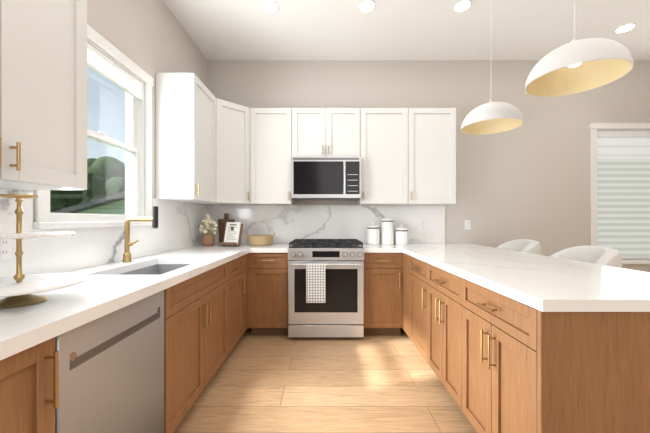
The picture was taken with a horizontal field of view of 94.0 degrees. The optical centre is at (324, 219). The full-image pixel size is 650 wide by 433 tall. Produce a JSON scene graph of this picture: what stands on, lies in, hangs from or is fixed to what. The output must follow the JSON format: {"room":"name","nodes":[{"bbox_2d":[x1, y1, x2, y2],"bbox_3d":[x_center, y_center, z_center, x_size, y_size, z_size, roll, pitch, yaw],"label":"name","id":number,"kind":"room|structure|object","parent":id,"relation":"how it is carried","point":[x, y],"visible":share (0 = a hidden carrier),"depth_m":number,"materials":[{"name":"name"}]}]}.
{"room":"kitchen","nodes":[
{"label":"kitchen","id":0,"kind":"room"},
{"bbox_2d":[22,0,206,221],"bbox_3d":[-1.515,-0.375,0.450,0.150,3.150,6.800,0,0,0],"label":"wall","id":1,"kind":"structure","parent":0,"point":[151,38],"depth_m":2.52,"materials":[{"name":"grey paint"}]},
{"bbox_2d":[0,0,86,189],"bbox_3d":[-1.275,-0.695,1.006,0.325,1.110,0.828,0,0,0],"label":"upper cabinet","id":2,"kind":"object","parent":1,"relation":"attached to","point":[43,43],"depth_m":1.21,"materials":[{"name":"white wood"}]},
{"bbox_2d":[33,24,152,228],"bbox_3d":[-1.492,-0.562,1.995,0.194,1.215,1.030,0,0,0],"label":"window","id":3,"kind":"structure","parent":1,"relation":"in","point":[136,146],"depth_m":2.29,"materials":[{"name":"white wood"}]},
{"bbox_2d":[87,42,142,99],"bbox_3d":[-1.456,-1.016,1.995,0.027,0.135,0.814,0,0,0],"label":"window blind","id":4,"kind":"object","parent":3,"relation":"attached to","point":[100,63],"visible":0.6,"depth_m":2.07,"materials":[{"name":"white"}]},
{"bbox_2d":[0,188,207,276],"bbox_3d":[-1.431,0.053,1.799,0.013,0.464,3.798,0,0,0],"label":"backsplash","id":5,"kind":"structure","parent":1,"relation":"attached to","point":[179,223],"depth_m":1.86,"materials":[{"name":"stone"}]},
{"bbox_2d":[0,239,11,260],"bbox_3d":[-1.420,0.120,1.340,0.008,0.116,0.072,0,0,0],"label":"electrical outlet","id":6,"kind":"object","parent":5,"relation":"attached to","point":[5,249],"visible":0.75,"depth_m":1.34,"materials":[{"name":"white plastic"}]},
{"bbox_2d":[156,73,219,203],"bbox_3d":[-1.254,-0.715,2.861,0.368,1.070,0.581,0,0,0],"label":"upper cabinet","id":7,"kind":"object","parent":1,"relation":"attached to","point":[211,149],"depth_m":2.57,"materials":[{"name":"white wood"}]},
{"bbox_2d":[173,328,476,432],"bbox_3d":[1.685,1.250,0.450,6.550,0.100,6.800,0,0,0],"label":"floor","id":8,"kind":"structure","parent":0,"point":[287,384],"depth_m":2.12,"materials":[{"name":"brown wood"}]},
{"bbox_2d":[0,337,58,432],"bbox_3d":[-1.109,0.765,0.619,0.650,0.870,0.532,0,0,0],"label":"base cabinet","id":9,"kind":"object","parent":8,"relation":"on","point":[29,378],"depth_m":0.82,"materials":[{"name":"brown wood"}]},
{"bbox_2d":[0,243,251,359],"bbox_3d":[-1.099,0.307,1.798,0.677,0.044,3.797,0,0,0],"label":"countertop","id":10,"kind":"structure","parent":9,"relation":"on","point":[105,291],"depth_m":1.19,"materials":[{"name":"stone"}]},
{"bbox_2d":[0,194,88,308],"bbox_3d":[-1.050,0.099,1.040,0.380,0.370,0.380,0,0,0],"label":"cake stand","id":11,"kind":"object","parent":10,"relation":"on","point":[19,289],"visible":1,"depth_m":1.03,"materials":[{"name":"gold metal"}]},
{"bbox_2d":[122,206,157,261],"bbox_3d":[-1.254,0.096,2.060,0.236,0.376,0.054,0,0,0],"label":"faucet","id":12,"kind":"object","parent":10,"relation":"on","point":[153,219],"visible":1,"depth_m":2.05,"materials":[{"name":"gold metal"}]},
{"bbox_2d":[118,264,190,274],"bbox_3d":[-1.055,0.453,1.920,0.410,0.245,0.700,0,0,0],"label":"sink","id":13,"kind":"object","parent":10,"relation":"in","point":[158,269],"depth_m":2.25,"materials":[{"name":"silver metal"}]},
{"bbox_2d":[199,214,217,245],"bbox_3d":[-1.283,0.107,3.343,0.207,0.354,0.189,0,0,0],"label":"vase","id":14,"kind":"object","parent":10,"relation":"on","point":[207,239],"visible":1,"depth_m":3.31,"materials":[{"name":"brown ceramic"}]},
{"bbox_2d":[218,213,234,243],"bbox_3d":[-1.180,0.103,3.640,0.200,0.367,0.074,0,0,0],"label":"cutting board","id":15,"kind":"object","parent":10,"relation":"on","point":[222,224],"visible":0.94,"depth_m":3.62,"materials":[{"name":"brown wood"}]},
{"bbox_2d":[219,222,242,245],"bbox_3d":[-1.014,0.153,3.299,0.220,0.260,0.139,0,0,18],"label":"cookbook stand","id":16,"kind":"object","parent":10,"relation":"on","point":[232,233],"visible":0.98,"depth_m":3.29,"materials":[{"name":"white paper"}]},
{"bbox_2d":[245,233,274,245],"bbox_3d":[-0.730,0.213,3.430,0.334,0.143,0.304,0,0,0],"label":"basket","id":17,"kind":"object","parent":10,"relation":"on","point":[260,240],"visible":1,"depth_m":3.31,"materials":[{"name":"wicker"}]},
{"bbox_2d":[55,290,163,432],"bbox_3d":[-1.087,0.767,1.190,0.605,0.866,0.592,0,0,0],"label":"dishwasher","id":18,"kind":"object","parent":8,"relation":"on","point":[111,372],"visible":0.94,"depth_m":1.14,"materials":[{"name":"silver metal"}]},
{"bbox_2d":[164,289,231,432],"bbox_3d":[-1.109,0.890,1.967,0.650,0.620,0.944,0,0,0],"label":"base cabinet","id":19,"kind":"object","parent":8,"relation":"on","point":[197,326],"depth_m":1.80,"materials":[{"name":"brown wood"}]},
{"bbox_2d":[164,257,239,348],"bbox_3d":[-1.109,0.765,2.631,0.650,0.870,0.496,0,0,0],"label":"base cabinet","id":20,"kind":"object","parent":8,"relation":"on","point":[226,276],"depth_m":2.34,"materials":[{"name":"brown wood"}]},
{"bbox_2d":[240,253,251,337],"bbox_3d":[-1.099,0.765,2.960,0.670,0.870,0.274,0,0,0],"label":"base cabinet","id":21,"kind":"object","parent":8,"relation":"on","point":[245,260],"depth_m":3.00,"materials":[{"name":"brown wood"}]},
{"bbox_2d":[252,253,287,334],"bbox_3d":[-0.581,0.765,3.388,0.412,0.870,0.620,0,0,0],"label":"base cabinet","id":22,"kind":"object","parent":8,"relation":"on","point":[269,270],"depth_m":3.09,"materials":[{"name":"brown wood"}]},
{"bbox_2d":[252,243,291,252],"bbox_3d":[-0.560,0.307,3.373,0.374,0.044,0.647,0,0,0],"label":"countertop","id":23,"kind":"structure","parent":22,"relation":"on","point":[274,247],"depth_m":3.05,"materials":[{"name":"stone"}]},
{"bbox_2d":[288,239,363,337],"bbox_3d":[0.010,0.714,3.307,0.758,0.972,0.746,0,0,0],"label":"range","id":24,"kind":"object","parent":8,"relation":"on","point":[339,313],"visible":1,"depth_m":3.00,"materials":[{"name":"silver metal"}]},
{"bbox_2d":[306,263,324,302],"bbox_3d":[-0.089,0.609,2.944,0.186,0.382,0.036,0,0,0],"label":"towel","id":25,"kind":"object","parent":24,"relation":"hanging from","point":[315,282],"visible":1,"depth_m":2.93,"materials":[{"name":"white fabric"}]},
{"bbox_2d":[364,253,395,334],"bbox_3d":[0.600,0.765,3.388,0.408,0.870,0.620,0,0,0],"label":"base cabinet","id":26,"kind":"object","parent":8,"relation":"on","point":[379,268],"depth_m":3.09,"materials":[{"name":"brown wood"}]},
{"bbox_2d":[360,243,399,252],"bbox_3d":[0.574,0.307,3.375,0.360,0.044,0.645,0,0,0],"label":"countertop","id":27,"kind":"structure","parent":26,"relation":"on","point":[380,248],"depth_m":3.05,"materials":[{"name":"stone"}]},
{"bbox_2d":[367,222,379,244],"bbox_3d":[0.565,0.155,3.540,0.147,0.258,0.147,0,0,0],"label":"canister","id":28,"kind":"object","parent":27,"relation":"on","point":[373,234],"visible":1,"depth_m":3.48,"materials":[{"name":"white ceramic"}]},
{"bbox_2d":[381,215,393,244],"bbox_3d":[0.730,0.115,3.550,0.147,0.338,0.147,0,0,0],"label":"canister","id":29,"kind":"object","parent":27,"relation":"on","point":[387,230],"visible":1,"depth_m":3.49,"materials":[{"name":"white ceramic"}]},
{"bbox_2d":[396,253,411,340],"bbox_3d":[1.069,0.765,2.928,0.682,0.870,0.339,0,0,0],"label":"base cabinet","id":30,"kind":"object","parent":8,"relation":"on","point":[403,261],"depth_m":3.00,"materials":[{"name":"brown wood"}]},
{"bbox_2d":[412,257,423,356],"bbox_3d":[1.098,0.765,2.538,0.624,0.870,0.550,0,0,0],"label":"base cabinet","id":31,"kind":"object","parent":8,"relation":"on","point":[417,265],"depth_m":2.58,"materials":[{"name":"brown wood"}]},
{"bbox_2d":[424,262,451,396],"bbox_3d":[1.098,0.765,2.030,0.624,0.870,0.694,0,0,0],"label":"base cabinet","id":32,"kind":"object","parent":8,"relation":"on","point":[437,281],"depth_m":2.08,"materials":[{"name":"brown wood"}]},
{"bbox_2d":[496,239,540,254],"bbox_3d":[1.969,0.703,3.180,0.482,0.996,0.540,0,0,0],"label":"stool","id":33,"kind":"object","parent":8,"relation":"on","point":[528,246],"visible":0.17,"depth_m":3.21,"materials":[{"name":"white fabric"}]},
{"bbox_2d":[452,274,649,432],"bbox_3d":[1.099,0.765,1.448,0.629,0.870,0.698,0,0,0],"label":"base cabinet","id":34,"kind":"object","parent":8,"relation":"on","point":[498,362],"depth_m":1.10,"materials":[{"name":"brown wood"}]},
{"bbox_2d":[396,243,649,311],"bbox_3d":[1.270,0.307,2.391,0.980,0.044,2.612,0,0,0],"label":"countertop","id":35,"kind":"structure","parent":34,"relation":"on","point":[542,283],"depth_m":1.52,"materials":[{"name":"stone"}]},
{"bbox_2d":[395,225,407,244],"bbox_3d":[0.895,0.170,3.540,0.147,0.228,0.147,0,0,0],"label":"canister","id":36,"kind":"object","parent":35,"relation":"on","point":[401,235],"visible":1,"depth_m":3.48,"materials":[{"name":"white ceramic"}]},
{"bbox_2d":[550,246,621,267],"bbox_3d":[1.969,0.703,2.360,0.482,0.996,0.540,0,0,0],"label":"stool","id":37,"kind":"object","parent":8,"relation":"on","point":[606,256],"visible":0.08,"depth_m":2.38,"materials":[{"name":"white fabric"}]},
{"bbox_2d":[163,0,649,59],"bbox_3d":[1.685,-2.000,0.450,6.550,0.100,6.800,0,0,0],"label":"ceiling","id":38,"kind":"structure","parent":0,"point":[383,30],"depth_m":3.08,"materials":[{"name":"white paint"}]},
{"bbox_2d":[260,0,279,12],"bbox_3d":[-0.500,-1.946,2.760,0.176,0.008,0.176,0,0,0],"label":"recessed light","id":39,"kind":"object","parent":38,"relation":"in","point":[270,6],"visible":1,"depth_m":2.76,"materials":[{"name":"white"}]},
{"bbox_2d":[357,0,375,12],"bbox_3d":[0.380,-1.946,2.760,0.176,0.008,0.176,0,0,0],"label":"recessed light","id":40,"kind":"object","parent":38,"relation":"in","point":[365,6],"visible":1,"depth_m":2.76,"materials":[{"name":"white"}]},
{"bbox_2d":[452,0,472,12],"bbox_3d":[1.250,-1.946,2.760,0.176,0.008,0.176,0,0,0],"label":"recessed light","id":41,"kind":"object","parent":38,"relation":"in","point":[460,6],"visible":1,"depth_m":2.76,"materials":[{"name":"white"}]},
{"bbox_2d":[461,100,523,134],"bbox_3d":[1.260,-1.327,2.300,0.420,1.244,0.420,0,0,0],"label":"pendant light","id":42,"kind":"object","parent":38,"relation":"hanging from","point":[491,117],"visible":1,"depth_m":2.25,"materials":[{"name":"white metal"}]},
{"bbox_2d":[525,0,633,96],"bbox_3d":[1.260,-1.327,1.530,0.420,1.244,0.420,0,0,0],"label":"pendant light","id":43,"kind":"object","parent":38,"relation":"hanging from","point":[574,66],"visible":1,"depth_m":1.53,"materials":[{"name":"white metal"}]},
{"bbox_2d":[613,23,636,33],"bbox_3d":[3.050,-1.946,3.080,0.176,0.008,0.176,0,0,0],"label":"recessed light","id":44,"kind":"object","parent":38,"relation":"in","point":[624,28],"visible":1,"depth_m":3.08,"materials":[{"name":"white"}]},
{"bbox_2d":[207,60,649,272],"bbox_3d":[1.685,-0.375,3.775,6.550,3.150,0.150,0,0,0],"label":"wall","id":45,"kind":"structure","parent":0,"point":[530,178],"depth_m":3.70,"materials":[{"name":"grey paint"}]},
{"bbox_2d":[202,99,255,204],"bbox_3d":[-1.105,-0.715,3.365,0.665,1.070,0.666,0,0,0],"label":"upper cabinet","id":46,"kind":"object","parent":45,"relation":"attached to","point":[237,122],"depth_m":3.28,"materials":[{"name":"white wood"}]},
{"bbox_2d":[248,108,299,204],"bbox_3d":[-0.600,-0.715,3.514,0.583,1.070,0.368,0,0,0],"label":"upper cabinet","id":47,"kind":"object","parent":45,"relation":"attached to","point":[277,129],"depth_m":3.38,"materials":[{"name":"white wood"}]},
{"bbox_2d":[208,205,444,242],"bbox_3d":[0.026,0.053,3.691,2.868,0.464,0.014,0,0,0],"label":"backsplash","id":48,"kind":"structure","parent":45,"relation":"attached to","point":[288,223],"depth_m":3.68,"materials":[{"name":"stone"}]},
{"bbox_2d":[420,221,425,229],"bbox_3d":[1.190,0.065,3.680,0.072,0.116,0.008,0,0,0],"label":"electrical outlet","id":49,"kind":"object","parent":48,"relation":"attached to","point":[422,225],"visible":1,"depth_m":3.68,"materials":[{"name":"white plastic"}]},
{"bbox_2d":[300,108,359,156],"bbox_3d":[0.010,-0.970,3.535,0.762,0.560,0.326,0,0,0],"label":"upper cabinet","id":50,"kind":"object","parent":45,"relation":"attached to","point":[324,132],"depth_m":3.38,"materials":[{"name":"white wood"}]},
{"bbox_2d":[291,157,360,199],"bbox_3d":[0.010,-0.464,3.470,0.758,0.447,0.451,0,0,0],"label":"microwave","id":51,"kind":"object","parent":50,"relation":"attached to","point":[325,178],"visible":1,"depth_m":3.29,"materials":[{"name":"silver metal"}]},
{"bbox_2d":[357,108,415,204],"bbox_3d":[0.659,-0.715,3.535,0.660,1.070,0.326,0,0,0],"label":"upper cabinet","id":52,"kind":"object","parent":45,"relation":"attached to","point":[387,135],"depth_m":3.38,"materials":[{"name":"white wood"}]},
{"bbox_2d":[412,108,455,204],"bbox_3d":[1.162,-0.715,3.535,0.597,1.070,0.326,0,0,0],"label":"upper cabinet","id":53,"kind":"object","parent":45,"relation":"attached to","point":[435,127],"depth_m":3.38,"materials":[{"name":"white wood"}]},
{"bbox_2d":[465,220,470,229],"bbox_3d":[1.740,0.060,3.695,0.072,0.116,0.008,0,0,0],"label":"electrical outlet","id":54,"kind":"object","parent":45,"relation":"attached to","point":[467,224],"visible":1,"depth_m":3.69,"materials":[{"name":"white plastic"}]},
{"bbox_2d":[590,123,649,263],"bbox_3d":[3.860,-0.323,3.752,1.280,1.715,0.194,0,0,0],"label":"window","id":55,"kind":"structure","parent":45,"relation":"in","point":[595,127],"depth_m":3.68,"materials":[{"name":"white wood"}]},
{"bbox_2d":[597,131,649,258],"bbox_3d":[3.860,-0.308,3.717,1.064,1.569,0.028,0,0,0],"label":"window blind","id":56,"kind":"object","parent":55,"relation":"attached to","point":[623,193],"visible":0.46,"depth_m":3.71,"materials":[{"name":"white"}]},
{"label":"outside","id":57,"kind":"structure","parent":0,"visible":0},
{"bbox_3d":[-9.990,4.250,23.700,120.000,0.100,100.000,0,0,0],"label":"ground","id":58,"kind":"structure","parent":57,"visible":0},
{"bbox_2d":[50,191,124,221],"bbox_3d":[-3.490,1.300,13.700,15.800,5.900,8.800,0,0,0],"label":"grass","id":59,"kind":"object","parent":58,"relation":"on","point":[108,200],"depth_m":9.58,"materials":[{"name":"green plant"}]},
{"bbox_2d":[50,156,124,211],"bbox_3d":[-18.970,-0.833,28.046,24.336,10.166,21.644,0,0,0],"label":"trees","id":60,"kind":"object","parent":58,"relation":"on","point":[89,190],"depth_m":20.85,"materials":[{"name":"green plant"}]}
]}

